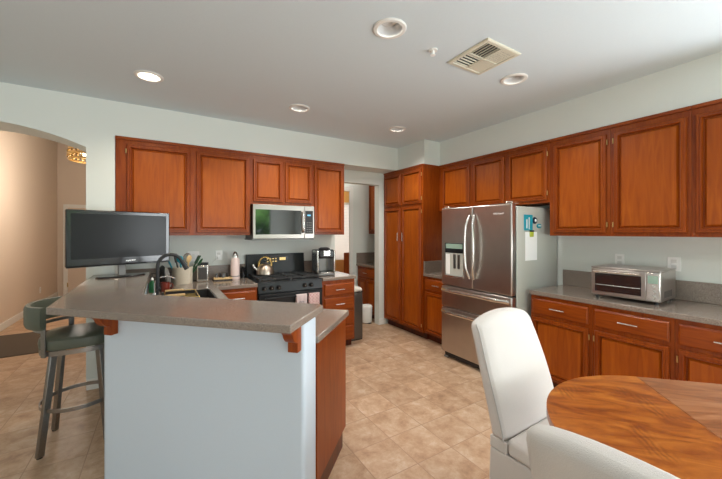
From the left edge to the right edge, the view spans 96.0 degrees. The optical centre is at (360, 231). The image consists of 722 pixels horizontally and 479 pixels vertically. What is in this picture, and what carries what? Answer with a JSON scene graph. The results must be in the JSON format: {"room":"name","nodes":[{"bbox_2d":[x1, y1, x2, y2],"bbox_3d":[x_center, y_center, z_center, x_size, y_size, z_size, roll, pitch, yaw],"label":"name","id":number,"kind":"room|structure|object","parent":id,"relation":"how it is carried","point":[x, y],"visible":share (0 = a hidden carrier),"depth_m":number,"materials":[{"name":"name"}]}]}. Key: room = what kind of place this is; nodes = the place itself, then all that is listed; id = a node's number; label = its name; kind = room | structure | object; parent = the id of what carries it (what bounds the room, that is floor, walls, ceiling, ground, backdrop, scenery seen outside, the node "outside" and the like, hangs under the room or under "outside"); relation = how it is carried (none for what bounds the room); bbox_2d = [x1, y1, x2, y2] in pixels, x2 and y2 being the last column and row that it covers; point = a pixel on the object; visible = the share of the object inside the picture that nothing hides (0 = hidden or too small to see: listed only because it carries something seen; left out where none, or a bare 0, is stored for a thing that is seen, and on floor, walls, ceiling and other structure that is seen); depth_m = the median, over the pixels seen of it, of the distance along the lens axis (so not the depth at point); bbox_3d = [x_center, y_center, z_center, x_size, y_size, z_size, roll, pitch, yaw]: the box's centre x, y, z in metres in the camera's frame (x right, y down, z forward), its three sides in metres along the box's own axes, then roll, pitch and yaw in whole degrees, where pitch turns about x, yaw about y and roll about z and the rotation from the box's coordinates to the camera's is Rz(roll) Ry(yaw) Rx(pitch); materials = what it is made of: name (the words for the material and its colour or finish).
{"room":"kitchen","nodes":[
{"label":"kitchen","id":0,"kind":"room"},
{"bbox_2d":[0,130,56,323],"bbox_3d":[-5.531,-0.335,4.998,0.120,3.620,5.700,0,0,-31],"label":"wall","id":1,"kind":"structure","parent":0,"point":[28,163],"depth_m":5.76,"materials":[{"name":"beige paint"}]},
{"bbox_2d":[0,291,57,331],"bbox_3d":[-5.469,1.420,5.024,0.015,0.110,5.680,0,0,-31],"label":"baseboard","id":2,"kind":"structure","parent":1,"relation":"attached to","point":[7,323],"depth_m":5.22,"materials":[{"name":"white paint"}]},
{"bbox_2d":[57,142,85,295],"bbox_3d":[-6.341,-0.335,7.914,1.782,3.620,0.120,0,0,-31],"label":"wall","id":3,"kind":"structure","parent":0,"point":[71,176],"depth_m":7.53,"materials":[{"name":"beige paint"}]},
{"bbox_2d":[63,204,85,295],"bbox_3d":[-6.425,0.418,7.762,1.020,2.114,0.048,0,0,-31],"label":"trim","id":4,"kind":"structure","parent":3,"relation":"attached to","point":[65,206],"depth_m":7.50,"materials":[{"name":"white paint"}]},
{"bbox_2d":[67,208,85,291],"bbox_3d":[-6.426,0.455,7.751,0.872,2.020,0.060,0,0,-31],"label":"door","id":5,"kind":"structure","parent":3,"relation":"in","point":[76,276],"depth_m":7.59,"materials":[{"name":"beige paint"}]},
{"bbox_2d":[0,82,397,379],"bbox_3d":[-2.010,0.106,3.587,7.015,2.737,0.383,0,0,-31],"label":"wall","id":6,"kind":"structure","parent":0,"point":[90,125],"depth_m":3.15,"materials":[{"name":"white paint"}]},
{"bbox_2d":[86,378,98,390],"bbox_3d":[-2.421,1.425,3.103,0.312,0.100,0.014,0,0,-31],"label":"baseboard","id":7,"kind":"structure","parent":6,"relation":"attached to","point":[92,386],"depth_m":3.04,"materials":[{"name":"white paint"}]},
{"bbox_2d":[126,264,244,282],"bbox_3d":[-1.994,0.480,3.744,1.270,0.161,0.018,0,0,-31],"label":"backsplash","id":8,"kind":"structure","parent":6,"relation":"attached to","point":[213,269],"depth_m":3.85,"materials":[{"name":"beige stone"}]},
{"bbox_2d":[304,260,311,271],"bbox_3d":[-0.594,0.480,4.601,0.466,0.161,0.018,0,0,-31],"label":"backsplash","id":9,"kind":"structure","parent":6,"relation":"attached to","point":[307,264],"depth_m":4.51,"materials":[{"name":"beige stone"}]},
{"bbox_2d":[104,284,315,478],"bbox_3d":[-1.400,0.960,2.241,2.562,1.031,0.669,0,0,39],"label":"wall","id":10,"kind":"structure","parent":0,"point":[181,401],"depth_m":1.72,"materials":[{"name":"white paint"}]},
{"bbox_2d":[92,318,117,334],"bbox_3d":[-1.419,0.510,1.797,0.052,0.133,0.118,0,0,14],"label":"corbel","id":11,"kind":"object","parent":10,"relation":"attached to","point":[110,326],"visible":0.65,"depth_m":1.81,"materials":[{"name":"brown wood"}]},
{"bbox_2d":[46,272,322,333],"bbox_3d":[-1.457,0.424,2.166,2.749,0.038,0.954,0,0,37],"label":"countertop","id":12,"kind":"structure","parent":10,"relation":"on","point":[124,298],"depth_m":1.72,"materials":[{"name":"beige stone"}]},
{"bbox_2d":[64,209,168,278],"bbox_3d":[-2.171,0.110,2.948,0.171,0.590,0.775,0,0,39],"label":"television","id":13,"kind":"object","parent":12,"relation":"on","point":[92,238],"visible":1,"depth_m":2.87,"materials":[{"name":"black plastic"}]},
{"bbox_2d":[281,327,300,352],"bbox_3d":[-0.330,0.510,1.534,0.052,0.133,0.118,0,0,14],"label":"corbel","id":14,"kind":"object","parent":10,"relation":"attached to","point":[293,339],"visible":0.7,"depth_m":1.55,"materials":[{"name":"brown wood"}]},
{"bbox_2d":[0,296,492,478],"bbox_3d":[-1.489,1.515,3.632,7.950,0.080,12.850,0,0,-31],"label":"floor","id":15,"kind":"structure","parent":0,"point":[414,411],"depth_m":2.60,"materials":[{"name":"tile"}]},
{"bbox_2d":[0,330,48,357],"bbox_3d":[-4.513,1.470,4.272,0.680,0.010,1.140,0,0,-31],"label":"rug","id":16,"kind":"object","parent":15,"relation":"on","point":[19,344],"visible":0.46,"depth_m":4.23,"materials":[{"name":"brown fabric"}]},
{"bbox_2d":[23,296,103,459],"bbox_3d":[-2.076,0.983,2.357,0.505,0.985,0.516,0,0,-31],"label":"bar stool","id":17,"kind":"object","parent":15,"relation":"on","point":[56,341],"visible":0.74,"depth_m":2.20,"materials":[{"name":"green metal"}]},
{"bbox_2d":[220,287,256,300],"bbox_3d":[-1.454,1.038,3.691,0.401,0.873,0.674,0,0,-31],"label":"base cabinet","id":18,"kind":"object","parent":15,"relation":"on","point":[242,293],"visible":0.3,"depth_m":3.46,"materials":[{"name":"brown wood"}]},
{"bbox_2d":[246,253,321,304],"bbox_3d":[-0.941,0.880,3.978,0.762,1.190,0.702,0,0,-31],"label":"gas range","id":19,"kind":"object","parent":15,"relation":"on","point":[289,278],"visible":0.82,"depth_m":3.89,"materials":[{"name":"black metal"}]},
{"bbox_2d":[252,256,273,275],"bbox_3d":[-1.178,0.409,3.976,0.227,0.228,0.211,0,0,24],"label":"tea kettle","id":20,"kind":"object","parent":19,"relation":"on","point":[264,269],"visible":1,"depth_m":3.92,"materials":[{"name":"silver metal"}]},
{"bbox_2d":[247,274,320,283],"bbox_3d":[-0.949,0.570,3.992,0.762,0.020,0.540,0,0,-31],"label":"cooktop","id":21,"kind":"object","parent":19,"relation":"in","point":[306,279],"depth_m":3.82,"materials":[{"name":"black metal"}]},
{"bbox_2d":[295,293,306,302],"bbox_3d":[-0.685,0.814,3.733,0.130,0.202,0.041,0,0,-31],"label":"dish towel","id":22,"kind":"object","parent":19,"relation":"hanging from","point":[300,298],"visible":0.66,"depth_m":3.71,"materials":[{"name":"fabric"}]},
{"bbox_2d":[308,292,319,303],"bbox_3d":[-0.553,0.819,3.814,0.135,0.212,0.041,0,0,-31],"label":"dish towel","id":23,"kind":"object","parent":19,"relation":"hanging from","point":[313,298],"visible":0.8,"depth_m":3.80,"materials":[{"name":"pink fabric"}]},
{"bbox_2d":[316,318,345,478],"bbox_3d":[-0.629,1.038,2.171,0.950,0.873,0.606,0,0,14],"label":"base cabinet","id":24,"kind":"object","parent":15,"relation":"on","point":[331,350],"visible":0.1,"depth_m":1.98,"materials":[{"name":"brown wood"}]},
{"bbox_2d":[126,264,348,342],"bbox_3d":[-1.214,0.500,2.718,1.300,0.200,2.743,0,0,-38],"label":"countertop","id":25,"kind":"structure","parent":24,"relation":"on","point":[327,320],"depth_m":3.36,"materials":[{"name":"beige stone"}]},
{"bbox_2d":[149,278,153,292],"bbox_3d":[-1.925,0.491,2.996,0.054,0.139,0.037,0,0,-31],"label":"dish soap bottle","id":26,"kind":"object","parent":25,"relation":"on","point":[151,284],"visible":0.86,"depth_m":2.98,"materials":[{"name":"green plastic"}]},
{"bbox_2d":[150,272,172,290],"bbox_3d":[-1.994,0.494,3.247,0.188,0.134,0.360,0,0,-31],"label":"dish rack","id":27,"kind":"object","parent":25,"relation":"on","point":[169,272],"visible":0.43,"depth_m":3.18,"materials":[{"name":"grey metal"}]},
{"bbox_2d":[160,265,165,281],"bbox_3d":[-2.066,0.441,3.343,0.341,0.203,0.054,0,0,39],"label":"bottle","id":28,"kind":"object","parent":27,"relation":"in","point":[162,268],"visible":0.44,"depth_m":3.27,"materials":[{"name":"black plastic"}]},
{"bbox_2d":[164,267,170,286],"bbox_3d":[-1.889,0.440,3.179,0.051,0.196,0.200,0,0,-23],"label":"dinner plate","id":29,"kind":"object","parent":27,"relation":"in","point":[166,273],"visible":0.81,"depth_m":3.21,"materials":[{"name":"grey ceramic"}]},
{"bbox_2d":[152,276,175,294],"bbox_3d":[-1.770,0.478,2.926,0.181,0.166,0.036,0,0,-31],"label":"tap","id":30,"kind":"object","parent":25,"relation":"on","point":[154,293],"visible":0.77,"depth_m":2.89,"materials":[{"name":"silver metal"}]},
{"bbox_2d":[160,282,173,291],"bbox_3d":[-1.837,0.518,3.069,0.097,0.085,0.076,0,0,0],"label":"mug","id":31,"kind":"object","parent":25,"relation":"on","point":[164,286],"visible":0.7,"depth_m":3.04,"materials":[{"name":"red ceramic"}]},
{"bbox_2d":[156,253,188,294],"bbox_3d":[-1.604,0.371,2.758,0.263,0.380,0.116,0,0,-31],"label":"faucet","id":32,"kind":"object","parent":25,"relation":"on","point":[185,266],"visible":0.84,"depth_m":2.74,"materials":[{"name":"black metal"}]},
{"bbox_2d":[172,266,192,284],"bbox_3d":[-1.941,0.470,3.537,0.204,0.180,0.203,0,0,-31],"label":"utensil crock","id":33,"kind":"object","parent":25,"relation":"on","point":[182,276],"visible":0.88,"depth_m":3.46,"materials":[{"name":"beige ceramic"}]},
{"bbox_2d":[186,255,191,266],"bbox_3d":[-1.869,0.399,3.530,0.064,0.296,0.068,0,0,-39],"label":"utensil","id":34,"kind":"object","parent":33,"relation":"in","point":[189,257],"visible":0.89,"depth_m":3.51,"materials":[{"name":"brown wood"}]},
{"bbox_2d":[186,255,191,262],"bbox_3d":[-1.863,0.295,3.521,0.026,0.089,0.075,11,3,18],"label":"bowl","id":35,"kind":"object","parent":34,"relation":"on","point":[189,257],"depth_m":3.51,"materials":[{"name":"brown wood"}]},
{"bbox_2d":[193,255,200,268],"bbox_3d":[-1.874,0.408,3.622,0.090,0.283,0.151,0,0,44],"label":"utensil","id":36,"kind":"object","parent":33,"relation":"in","point":[198,256],"visible":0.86,"depth_m":3.64,"materials":[{"name":"green plastic"}]},
{"bbox_2d":[161,289,215,297],"bbox_3d":[-1.522,0.674,2.861,0.406,0.222,0.606,0,0,-31],"label":"sink","id":37,"kind":"object","parent":25,"relation":"in","point":[204,293],"visible":0.06,"depth_m":3.13,"materials":[{"name":"metal"}]},
{"bbox_2d":[164,289,199,296],"bbox_3d":[-1.588,0.560,2.873,0.257,0.057,0.408,0,0,-31],"label":"rack","id":38,"kind":"object","parent":37,"relation":"on","point":[171,290],"visible":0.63,"depth_m":2.96,"materials":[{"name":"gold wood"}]},
{"bbox_2d":[197,262,208,281],"bbox_3d":[-1.781,0.453,3.668,0.120,0.215,0.104,0,0,-19],"label":"glass canister","id":39,"kind":"object","parent":25,"relation":"on","point":[203,267],"visible":0.88,"depth_m":3.62,"materials":[{"name":"silver"}]},
{"bbox_2d":[212,276,232,280],"bbox_3d":[-1.612,0.545,3.785,0.200,0.030,0.120,0,0,-31],"label":"tray","id":40,"kind":"object","parent":25,"relation":"on","point":[228,277],"visible":0.99,"depth_m":3.74,"materials":[{"name":"brown wood"}]},
{"bbox_2d":[230,252,239,278],"bbox_3d":[-1.504,0.398,3.886,0.107,0.325,0.107,0,0,-31],"label":"bottle","id":41,"kind":"object","parent":25,"relation":"on","point":[235,262],"visible":0.98,"depth_m":3.85,"materials":[{"name":"pink metal"}]},
{"bbox_2d":[240,266,245,277],"bbox_3d":[-1.445,0.492,3.981,0.068,0.137,0.067,0,0,-31],"label":"grinder","id":42,"kind":"object","parent":25,"relation":"on","point":[242,275],"visible":1,"depth_m":3.96,"materials":[{"name":"black plastic"}]},
{"bbox_2d":[321,279,353,345],"bbox_3d":[-0.427,1.038,4.319,0.452,0.873,0.674,0,0,-31],"label":"base cabinet","id":43,"kind":"object","parent":15,"relation":"on","point":[336,294],"visible":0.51,"depth_m":4.09,"materials":[{"name":"brown wood"}]},
{"bbox_2d":[304,260,355,280],"bbox_3d":[-0.430,0.500,4.335,0.466,0.200,0.644,0,0,-31],"label":"countertop","id":44,"kind":"structure","parent":43,"relation":"on","point":[307,264],"depth_m":4.18,"materials":[{"name":"beige stone"}]},
{"bbox_2d":[312,247,334,275],"bbox_3d":[-0.494,0.381,4.255,0.252,0.360,0.286,0,0,-26],"label":"coffee maker","id":45,"kind":"object","parent":44,"relation":"on","point":[323,258],"visible":0.99,"depth_m":4.18,"materials":[{"name":"silver metal"}]},
{"bbox_2d":[344,252,348,273],"bbox_3d":[-0.096,0.965,7.093,0.420,1.020,0.420,0,0,44],"label":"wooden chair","id":46,"kind":"object","parent":15,"relation":"on","point":[346,255],"visible":0.09,"depth_m":7.11,"materials":[{"name":"brown wood"}]},
{"bbox_2d":[351,285,362,340],"bbox_3d":[-0.154,1.116,4.563,0.240,0.717,0.377,0,0,-31],"label":"trash can","id":47,"kind":"object","parent":15,"relation":"on","point":[358,295],"visible":0.34,"depth_m":4.43,"materials":[{"name":"silver metal"}]},
{"bbox_2d":[358,266,374,318],"bbox_3d":[0.321,1.038,5.686,0.616,0.873,0.605,0,0,-31],"label":"base cabinet","id":48,"kind":"object","parent":15,"relation":"on","point":[366,276],"visible":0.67,"depth_m":5.50,"materials":[{"name":"brown wood"}]},
{"bbox_2d":[356,252,374,268],"bbox_3d":[0.331,0.487,5.696,0.600,0.225,0.622,0,0,-31],"label":"countertop","id":49,"kind":"structure","parent":48,"relation":"on","point":[367,259],"depth_m":5.85,"materials":[{"name":"beige stone"}]},
{"bbox_2d":[363,304,371,323],"bbox_3d":[0.091,1.329,5.293,0.198,0.293,0.214,0,0,-31],"label":"pedal bin","id":50,"kind":"object","parent":15,"relation":"on","point":[367,308],"visible":0.79,"depth_m":5.21,"materials":[{"name":"white plastic"}]},
{"bbox_2d":[384,164,441,338],"bbox_3d":[0.855,0.274,4.962,0.684,2.403,0.913,0,0,-31],"label":"pantry cabinet","id":51,"kind":"object","parent":15,"relation":"on","point":[412,215],"visible":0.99,"depth_m":4.64,"materials":[{"name":"brown wood"}]},
{"bbox_2d":[425,276,445,343],"bbox_3d":[1.238,1.038,4.358,0.664,0.873,0.512,0,0,-31],"label":"base cabinet","id":52,"kind":"object","parent":15,"relation":"on","point":[433,292],"visible":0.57,"depth_m":4.27,"materials":[{"name":"brown wood"}]},
{"bbox_2d":[423,260,441,278],"bbox_3d":[1.250,0.500,4.364,0.638,0.200,0.515,0,0,-31],"label":"countertop","id":53,"kind":"structure","parent":52,"relation":"on","point":[433,269],"depth_m":4.45,"materials":[{"name":"beige stone"}]},
{"bbox_2d":[441,201,556,368],"bbox_3d":[1.505,0.589,3.666,0.872,1.772,0.910,0,0,-31],"label":"refrigerator","id":54,"kind":"object","parent":15,"relation":"on","point":[485,268],"visible":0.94,"depth_m":3.39,"materials":[{"name":"metal"}]},
{"bbox_2d":[524,215,532,229],"bbox_3d":[1.659,-0.092,3.223,0.145,0.155,0.008,0,0,-31],"label":"magnet","id":55,"kind":"object","parent":54,"relation":"attached to","point":[528,219],"visible":1,"depth_m":3.22,"materials":[{"name":"teal plastic"}]},
{"bbox_2d":[525,232,536,260],"bbox_3d":[1.701,0.143,3.249,0.203,0.284,0.001,0,0,-31],"label":"paper note","id":56,"kind":"object","parent":54,"relation":"attached to","point":[530,242],"visible":1,"depth_m":3.24,"materials":[{"name":"white paper"}]},
{"bbox_2d":[471,307,553,478],"bbox_3d":[0.948,0.955,1.592,0.532,1.040,0.646,0,0,-33],"label":"dining chair","id":57,"kind":"object","parent":15,"relation":"on","point":[515,374],"visible":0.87,"depth_m":1.65,"materials":[{"name":"white fabric"}]},
{"bbox_2d":[531,294,592,386],"bbox_3d":[2.025,1.038,3.072,0.664,0.873,0.524,0,0,-31],"label":"base cabinet","id":58,"kind":"object","parent":15,"relation":"on","point":[563,328],"visible":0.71,"depth_m":2.88,"materials":[{"name":"brown wood"}]},
{"bbox_2d":[529,269,721,325],"bbox_3d":[2.308,0.500,2.635,0.638,0.200,1.585,0,0,-31],"label":"countertop","id":59,"kind":"structure","parent":58,"relation":"on","point":[700,302],"depth_m":2.58,"materials":[{"name":"beige stone"}]},
{"bbox_2d":[591,264,675,305],"bbox_3d":[2.272,0.429,2.732,0.438,0.264,0.460,0,0,-33],"label":"toaster oven","id":60,"kind":"object","parent":59,"relation":"on","point":[657,285],"visible":1,"depth_m":2.60,"materials":[{"name":"metal"}]},
{"bbox_2d":[526,424,679,478],"bbox_3d":[0.770,0.957,0.723,0.632,1.037,0.517,0,0,-31],"label":"dining chair","id":61,"kind":"object","parent":15,"relation":"on","point":[553,452],"visible":1,"depth_m":0.67,"materials":[{"name":"white fabric"}]},
{"bbox_2d":[546,375,721,478],"bbox_3d":[1.460,1.093,1.034,1.532,0.756,1.070,0,0,14],"label":"dining table","id":62,"kind":"object","parent":15,"relation":"on","point":[674,427],"visible":0.72,"depth_m":1.25,"materials":[{"name":"brown wood"}]},
{"bbox_2d":[593,305,674,379],"bbox_3d":[2.295,1.038,2.630,0.664,0.873,0.508,0,0,-31],"label":"base cabinet","id":63,"kind":"object","parent":15,"relation":"on","point":[625,343],"visible":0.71,"depth_m":2.46,"materials":[{"name":"brown wood"}]},
{"bbox_2d":[675,319,721,383],"bbox_3d":[2.564,1.038,2.190,0.664,0.873,0.520,0,0,-31],"label":"base cabinet","id":64,"kind":"object","parent":15,"relation":"on","point":[698,346],"visible":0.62,"depth_m":2.16,"materials":[{"name":"brown wood"}]},
{"bbox_2d":[126,169,387,324],"bbox_3d":[-0.795,0.273,4.563,4.183,2.404,0.120,0,0,-31],"label":"wall","id":65,"kind":"structure","parent":0,"point":[207,246],"depth_m":4.30,"materials":[{"name":"white paint"}]},
{"bbox_2d":[115,135,250,235],"bbox_3d":[-1.909,-0.445,3.594,1.262,0.966,0.352,0,0,-31],"label":"upper cabinet","id":66,"kind":"object","parent":65,"relation":"attached to","point":[203,190],"visible":0.79,"depth_m":3.43,"materials":[{"name":"brown wood"}]},
{"bbox_2d":[187,251,198,260],"bbox_3d":[-1.949,0.285,3.780,0.120,0.116,0.010,0,0,-31],"label":"light switch","id":67,"kind":"object","parent":65,"relation":"attached to","point":[194,254],"visible":0.66,"depth_m":3.78,"materials":[{"name":"white plastic"}]},
{"bbox_2d":[216,251,221,259],"bbox_3d":[-1.715,0.285,3.924,0.075,0.116,0.009,0,0,-31],"label":"wall outlet","id":68,"kind":"object","parent":65,"relation":"attached to","point":[218,253],"visible":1,"depth_m":3.92,"materials":[{"name":"white plastic"}]},
{"bbox_2d":[250,152,312,205],"bbox_3d":[-1.038,-0.627,4.127,0.780,0.601,0.352,0,0,-31],"label":"upper cabinet","id":69,"kind":"object","parent":65,"relation":"attached to","point":[274,179],"visible":0.98,"depth_m":3.96,"materials":[{"name":"brown wood"}]},
{"bbox_2d":[245,204,313,239],"bbox_3d":[-1.016,-0.114,4.089,0.774,0.422,0.444,0,0,-31],"label":"microwave","id":70,"kind":"object","parent":69,"relation":"attached to","point":[267,222],"visible":0.99,"depth_m":3.92,"materials":[{"name":"silver metal"}]},
{"bbox_2d":[312,160,344,234],"bbox_3d":[-0.506,-0.445,4.452,0.464,0.966,0.352,0,0,-31],"label":"upper cabinet","id":71,"kind":"object","parent":65,"relation":"attached to","point":[327,177],"visible":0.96,"depth_m":4.30,"materials":[{"name":"brown wood"}]},
{"bbox_2d":[379,318,384,324],"bbox_3d":[0.338,1.425,5.177,0.120,0.100,0.014,0,0,-31],"label":"baseboard","id":72,"kind":"structure","parent":65,"relation":"attached to","point":[381,320],"depth_m":5.16,"materials":[{"name":"white paint"}]},
{"bbox_2d":[335,191,348,272],"bbox_3d":[-0.859,0.106,7.153,2.800,2.737,0.100,0,0,-31],"label":"wall","id":73,"kind":"structure","parent":0,"point":[339,264],"depth_m":7.36,"materials":[{"name":"paint"}]},
{"bbox_2d":[344,183,374,285],"bbox_3d":[-0.325,0.106,5.733,1.930,2.737,0.120,0,0,-31],"label":"wall","id":74,"kind":"structure","parent":0,"point":[363,242],"depth_m":5.86,"materials":[{"name":"white paint"}]},
{"bbox_2d":[344,186,352,274],"bbox_3d":[-0.538,0.338,5.522,0.925,2.274,0.018,0,0,-31],"label":"trim","id":75,"kind":"structure","parent":74,"relation":"attached to","point":[346,188],"depth_m":5.73,"materials":[{"name":"white paint"}]},
{"bbox_2d":[356,252,374,262],"bbox_3d":[0.176,0.468,5.955,0.595,0.186,0.019,0,0,-31],"label":"backsplash","id":76,"kind":"structure","parent":74,"relation":"attached to","point":[368,257],"depth_m":5.89,"materials":[{"name":"beige stone"}]},
{"bbox_2d":[369,186,374,233],"bbox_3d":[0.435,-0.446,5.758,0.357,0.967,0.620,0,0,-31],"label":"upper cabinet","id":77,"kind":"object","parent":74,"relation":"attached to","point":[371,188],"visible":0.21,"depth_m":5.84,"materials":[{"name":"brown wood"}]},
{"bbox_2d":[0,0,721,148],"bbox_3d":[-0.550,-1.322,2.096,7.950,0.120,9.250,0,0,-31],"label":"ceiling","id":78,"kind":"structure","parent":0,"point":[244,61],"depth_m":2.33,"materials":[{"name":"paint"}]},
{"bbox_2d":[133,70,163,82],"bbox_3d":[-1.717,-1.292,2.633,0.208,0.080,0.208,0,0,-31],"label":"recessed light","id":79,"kind":"object","parent":78,"relation":"in","point":[145,75],"visible":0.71,"depth_m":2.67,"materials":[{"name":"white paint"}]},
{"bbox_2d":[289,104,309,111],"bbox_3d":[-0.629,-1.292,3.308,0.208,0.080,0.208,0,0,-31],"label":"recessed light","id":80,"kind":"object","parent":78,"relation":"in","point":[294,107],"visible":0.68,"depth_m":3.35,"materials":[{"name":"white paint"}]},
{"bbox_2d":[373,18,406,38],"bbox_3d":[0.178,-1.292,2.018,0.208,0.080,0.208,0,0,-31],"label":"recessed light","id":81,"kind":"object","parent":78,"relation":"in","point":[386,28],"visible":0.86,"depth_m":2.05,"materials":[{"name":"white paint"}]},
{"bbox_2d":[389,126,405,131],"bbox_3d":[0.447,-1.292,3.984,0.208,0.080,0.208,0,0,-31],"label":"recessed light","id":82,"kind":"object","parent":78,"relation":"in","point":[395,128],"visible":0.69,"depth_m":4.02,"materials":[{"name":"white paint"}]},
{"bbox_2d":[428,48,437,56],"bbox_3d":[0.500,-1.243,2.256,0.064,0.038,0.063,0,0,-31],"label":"sprinkler","id":83,"kind":"object","parent":78,"relation":"attached to","point":[431,50],"visible":1,"depth_m":2.25,"materials":[{"name":"white paint"}]},
{"bbox_2d":[447,38,520,74],"bbox_3d":[0.885,-1.256,2.356,0.360,0.012,0.360,0,0,-31],"label":"ceiling vent","id":84,"kind":"object","parent":78,"relation":"in","point":[488,54],"visible":1,"depth_m":2.33,"materials":[{"name":"beige metal"}]},
{"bbox_2d":[500,73,527,84],"bbox_3d":[1.263,-1.292,2.684,0.208,0.080,0.208,0,0,-31],"label":"recessed light","id":85,"kind":"object","parent":78,"relation":"in","point":[516,78],"visible":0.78,"depth_m":2.72,"materials":[{"name":"white paint"}]},
{"bbox_2d":[398,139,439,169],"bbox_3d":[0.973,-1.097,4.843,0.615,0.331,0.587,0,0,-31],"label":"wall","id":86,"kind":"structure","parent":0,"point":[424,151],"depth_m":4.56,"materials":[{"name":"white paint"}]},
{"bbox_2d":[440,51,721,164],"bbox_3d":[2.743,-1.097,2.223,0.330,0.331,5.730,0,0,-31],"label":"wall","id":87,"kind":"structure","parent":0,"point":[697,81],"depth_m":2.87,"materials":[{"name":"white paint"}]},
{"bbox_2d":[529,205,721,284],"bbox_3d":[2.739,0.106,2.671,0.130,2.737,6.797,0,0,-31],"label":"wall","id":88,"kind":"structure","parent":0,"point":[701,257],"depth_m":2.88,"materials":[{"name":"white paint"}]},
{"bbox_2d":[423,260,441,272],"bbox_3d":[1.123,0.480,4.577,0.633,0.161,0.018,0,0,-31],"label":"backsplash","id":89,"kind":"structure","parent":88,"relation":"attached to","point":[428,266],"depth_m":4.48,"materials":[{"name":"beige stone"}]},
{"bbox_2d":[439,158,471,210],"bbox_3d":[1.381,-0.613,4.417,0.358,0.631,0.563,0,0,-31],"label":"upper cabinet","id":90,"kind":"object","parent":88,"relation":"attached to","point":[455,178],"visible":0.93,"depth_m":4.30,"materials":[{"name":"brown wood"}]},
{"bbox_2d":[471,140,549,206],"bbox_3d":[1.780,-0.613,3.765,0.358,0.631,0.961,0,0,-31],"label":"upper cabinet","id":91,"kind":"object","parent":88,"relation":"attached to","point":[521,174],"visible":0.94,"depth_m":3.57,"materials":[{"name":"brown wood"}]},
{"bbox_2d":[549,125,610,235],"bbox_3d":[2.167,-0.445,3.132,0.358,0.966,0.518,0,0,-31],"label":"upper cabinet","id":92,"kind":"object","parent":88,"relation":"attached to","point":[580,162],"visible":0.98,"depth_m":3.01,"materials":[{"name":"brown wood"}]},
{"bbox_2d":[615,254,624,264],"bbox_3d":[2.425,0.265,3.049,0.009,0.116,0.075,0,0,-31],"label":"wall outlet","id":93,"kind":"object","parent":88,"relation":"attached to","point":[619,258],"visible":0.71,"depth_m":3.04,"materials":[{"name":"white plastic"}]},
{"bbox_2d":[563,269,721,304],"bbox_3d":[2.573,0.480,2.796,0.018,0.161,1.585,0,0,-31],"label":"backsplash","id":94,"kind":"structure","parent":88,"relation":"attached to","point":[710,293],"depth_m":2.64,"materials":[{"name":"beige stone"}]},
{"bbox_2d":[610,106,691,236],"bbox_3d":[2.436,-0.445,2.693,0.358,0.966,0.508,0,0,-31],"label":"upper cabinet","id":95,"kind":"object","parent":88,"relation":"attached to","point":[651,156],"visible":0.98,"depth_m":2.57,"materials":[{"name":"brown wood"}]},
{"bbox_2d":[667,257,680,270],"bbox_3d":[2.624,0.270,2.725,0.009,0.116,0.085,0,0,-31],"label":"wall outlet","id":96,"kind":"object","parent":88,"relation":"attached to","point":[672,262],"visible":0.76,"depth_m":2.72,"materials":[{"name":"white plastic"}]},
{"bbox_2d":[692,98,721,236],"bbox_3d":[2.702,-0.445,2.258,0.358,0.966,0.508,0,0,-31],"label":"upper cabinet","id":97,"kind":"object","parent":88,"relation":"attached to","point":[706,116],"visible":1,"depth_m":2.32,"materials":[{"name":"brown wood"}]},
{"bbox_3d":[-4.867,-2.195,5.475,1.812,0.100,5.820,0,0,-31],"label":"ceiling","id":98,"kind":"structure","parent":0,"visible":0},
{"bbox_2d":[66,146,85,163],"bbox_3d":[-4.359,-1.636,5.246,0.590,1.018,0.590,0,0,-31],"label":"chandelier","id":99,"kind":"object","parent":98,"relation":"hanging from","point":[70,153],"visible":0.35,"depth_m":5.00,"materials":[{"name":"gold metal"}]},
{"bbox_3d":[-0.428,-0.015,7.405,0.900,1.300,0.040,0,0,-31],"label":"window","id":100,"kind":"structure","parent":0,"visible":0},
{"bbox_2d":[335,202,348,259],"bbox_3d":[-0.391,-0.025,7.346,0.880,1.280,0.044,0,0,-31],"label":"window blind","id":101,"kind":"object","parent":100,"relation":"attached to","point":[341,247],"visible":0.1,"depth_m":7.34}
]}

